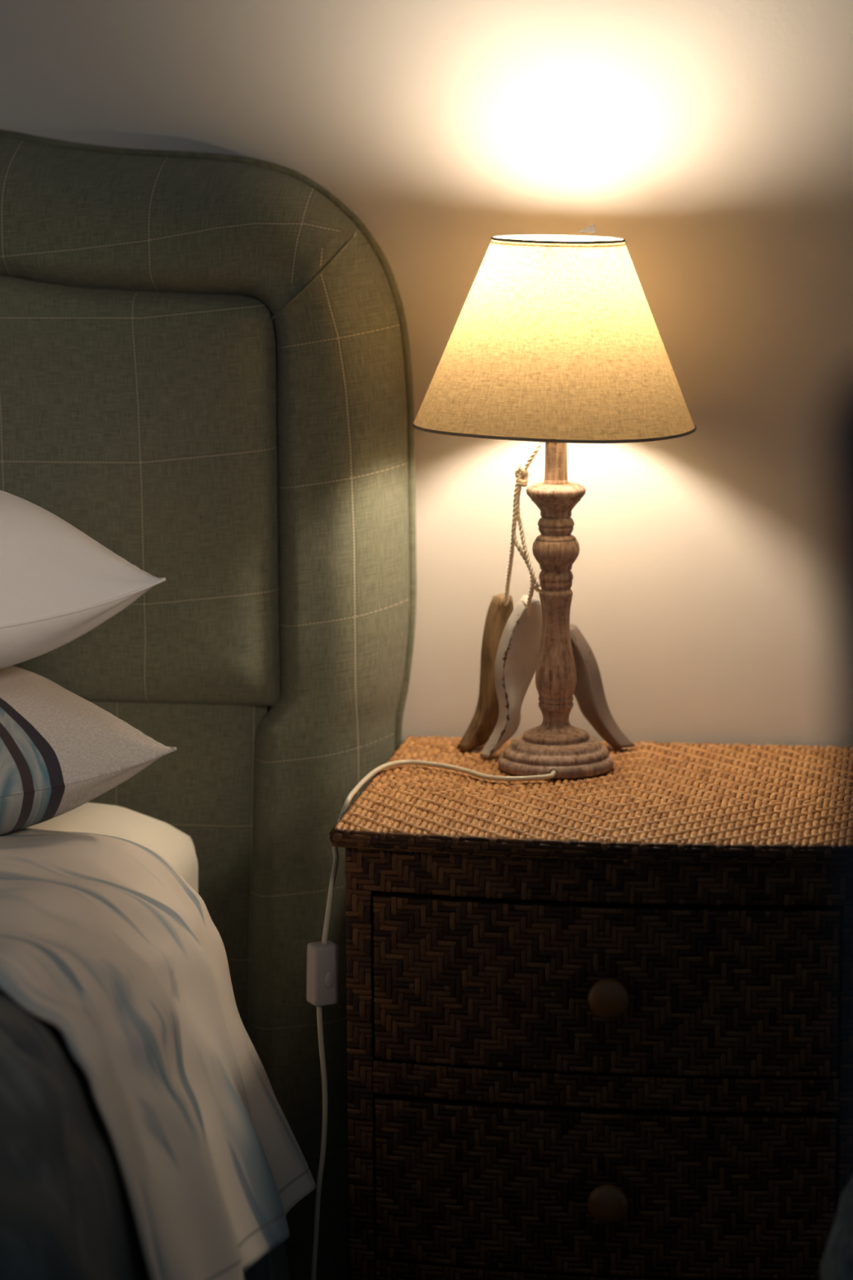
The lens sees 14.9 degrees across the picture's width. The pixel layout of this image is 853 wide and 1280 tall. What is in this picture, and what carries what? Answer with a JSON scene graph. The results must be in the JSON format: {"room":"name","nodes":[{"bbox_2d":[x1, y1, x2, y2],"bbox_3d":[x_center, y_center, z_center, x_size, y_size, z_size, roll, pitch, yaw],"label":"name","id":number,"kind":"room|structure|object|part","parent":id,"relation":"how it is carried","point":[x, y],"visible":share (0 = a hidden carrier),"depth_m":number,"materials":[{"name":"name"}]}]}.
{"room":"bedroom","nodes":[
{"label":"bedroom","id":0,"kind":"room"},
{"bbox_2d":[0,0,852,747],"bbox_3d":[-0.409,-0.571,3.124,4.400,2.500,0.120,1,10,9],"label":"wall","id":1,"kind":"structure","parent":0,"point":[713,139],"depth_m":3.02,"materials":[{"name":"paint"}]},
{"bbox_2d":[0,128,416,1279],"bbox_3d":[-0.654,0.056,3.145,1.295,1.201,0.117,1,10,9],"label":"headboard","id":2,"kind":"object","parent":1,"relation":"attached to","point":[206,370],"visible":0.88,"depth_m":3.00,"materials":[{"name":"green fabric"}]},
{"bbox_3d":[-0.708,-0.159,3.080,1.158,0.433,0.047,1,10,9],"label":"panel","id":3,"kind":"part","parent":2,"relation":"part of","materials":[{"name":"green fabric"}]},
{"bbox_3d":[-0.711,0.344,3.189,1.138,0.619,0.015,1,10,9],"label":"panel","id":4,"kind":"part","parent":2,"relation":"part of","materials":[{"name":"green fabric"}]},
{"bbox_3d":[-0.678,0.992,1.587,4.400,0.060,3.720,1,10,9],"label":"floor","id":5,"kind":"structure","parent":0,"visible":0},
{"bbox_2d":[329,735,852,1279],"bbox_3d":[0.175,0.426,2.907,0.461,0.600,0.433,1,10,9],"label":"nightstand","id":6,"kind":"object","parent":5,"relation":"on","point":[598,1027],"visible":0.96,"depth_m":2.72,"materials":[{"name":"wicker"}]},
{"bbox_2d":[306,223,696,1279],"bbox_3d":[0.047,0.176,2.934,0.397,1.086,0.256,-4,10,-19],"label":"table lamp","id":7,"kind":"object","parent":6,"relation":"on","point":[555,340],"visible":0.99,"depth_m":2.81,"materials":[{"name":"beige fabric"}]},
{"bbox_2d":[306,940,340,1006],"bbox_3d":[-0.088,0.284,2.779,0.025,0.053,0.021,-5,11,-27],"label":"switch","id":8,"kind":"object","parent":7,"relation":"attached to","point":[323,956],"depth_m":2.77,"materials":[{"name":"white plastic"}]},
{"bbox_2d":[456,441,635,758],"bbox_3d":[0.120,-0.046,2.981,0.143,0.305,0.135,-6,11,-28],"label":"ornament","id":9,"kind":"object","parent":7,"relation":"hanging from","point":[512,637],"visible":0.94,"depth_m":2.99,"materials":[{"name":"white paint"}]},
{"bbox_3d":[0.100,-0.092,2.940,0.054,0.189,0.108,-1,10,-4],"label":"cord","id":10,"kind":"part","parent":9,"relation":"part of","materials":[{"name":"fabric"}]},
{"bbox_3d":[0.113,-0.271,2.881,0.250,0.169,0.250,1,10,9],"label":"lamp shade","id":11,"kind":"part","parent":7,"relation":"part of","materials":[{"name":"fabric"}]},
{"bbox_3d":[0.116,-0.014,2.925,0.105,0.262,0.105,1,10,9],"label":"turned stem","id":12,"kind":"part","parent":7,"relation":"part of","materials":[{"name":"brown wood"}]},
{"bbox_3d":[0.149,0.547,2.758,0.392,0.030,0.038,1,10,9],"label":"rail","id":13,"kind":"part","parent":6,"relation":"part of","materials":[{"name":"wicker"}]},
{"bbox_3d":[0.148,0.373,2.728,0.392,0.029,0.038,1,10,9],"label":"rail","id":14,"kind":"part","parent":6,"relation":"part of","materials":[{"name":"wicker"}]},
{"bbox_3d":[0.151,0.458,2.756,0.388,0.141,0.067,1,10,9],"label":"drawer","id":15,"kind":"part","parent":6,"relation":"part of","materials":[{"name":"wicker"}]},
{"bbox_3d":[0.150,0.285,2.727,0.388,0.142,0.067,1,10,9],"label":"drawer","id":16,"kind":"part","parent":6,"relation":"part of","materials":[{"name":"wicker"}]},
{"bbox_3d":[0.151,0.467,2.710,0.034,0.034,0.029,1,10,9],"label":"knob","id":17,"kind":"part","parent":6,"relation":"part of","materials":[{"name":"brown wood"}]},
{"bbox_3d":[0.150,0.294,2.680,0.034,0.034,0.029,1,10,9],"label":"knob","id":18,"kind":"part","parent":6,"relation":"part of","materials":[{"name":"brown wood"}]},
{"bbox_3d":[0.206,0.364,3.103,0.407,0.506,0.007,1,10,9],"label":"panel","id":19,"kind":"part","parent":6,"relation":"part of","materials":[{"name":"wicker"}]},
{"bbox_2d":[820,1172,852,1279],"bbox_3d":[0.505,0.568,2.292,0.464,0.522,0.464,1,10,9],"label":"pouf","id":20,"kind":"object","parent":5,"relation":"on","point":[837,1264],"visible":1,"depth_m":2.26,"materials":[{"name":"grey fabric"}]},
{"bbox_2d":[827,377,852,1087],"bbox_3d":[0.285,0.522,0.753,0.411,1.135,0.450,1,10,9],"label":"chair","id":21,"kind":"object","parent":5,"relation":"on","point":[840,431],"visible":1,"depth_m":0.88,"materials":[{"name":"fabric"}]},
{"bbox_3d":[-1.134,0.693,2.259,1.520,0.310,1.988,1,10,9],"label":"bed base","id":22,"kind":"object","parent":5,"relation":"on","visible":0},
{"bbox_2d":[26,802,198,893],"bbox_3d":[-1.133,0.418,2.200,1.577,0.250,2.006,1,10,9],"label":"mattress","id":23,"kind":"object","parent":22,"relation":"on","point":[175,846],"visible":0.07,"depth_m":2.95,"materials":[{"name":"white fabric"}]},
{"bbox_2d":[0,665,176,835],"bbox_3d":[-0.588,0.109,2.779,0.683,0.146,0.333,-4,10,-21],"label":"pillow","id":24,"kind":"object","parent":23,"relation":"on","point":[60,751],"visible":0.99,"depth_m":2.73,"materials":[{"name":"grey fabric"}]},
{"bbox_2d":[0,489,165,668],"bbox_3d":[-0.594,-0.051,2.743,0.683,0.176,0.333,-4,10,-21],"label":"pillow","id":25,"kind":"object","parent":24,"relation":"on","point":[59,584],"visible":1,"depth_m":2.70,"materials":[{"name":"white fabric"}]},
{"bbox_2d":[0,827,315,1279],"bbox_3d":[-0.606,0.519,2.005,0.799,0.488,1.880,1,10,9],"label":"duvet","id":26,"kind":"object","parent":23,"relation":"on","point":[145,1134],"visible":1,"depth_m":2.45,"materials":[{"name":"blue fabric"}]}
]}

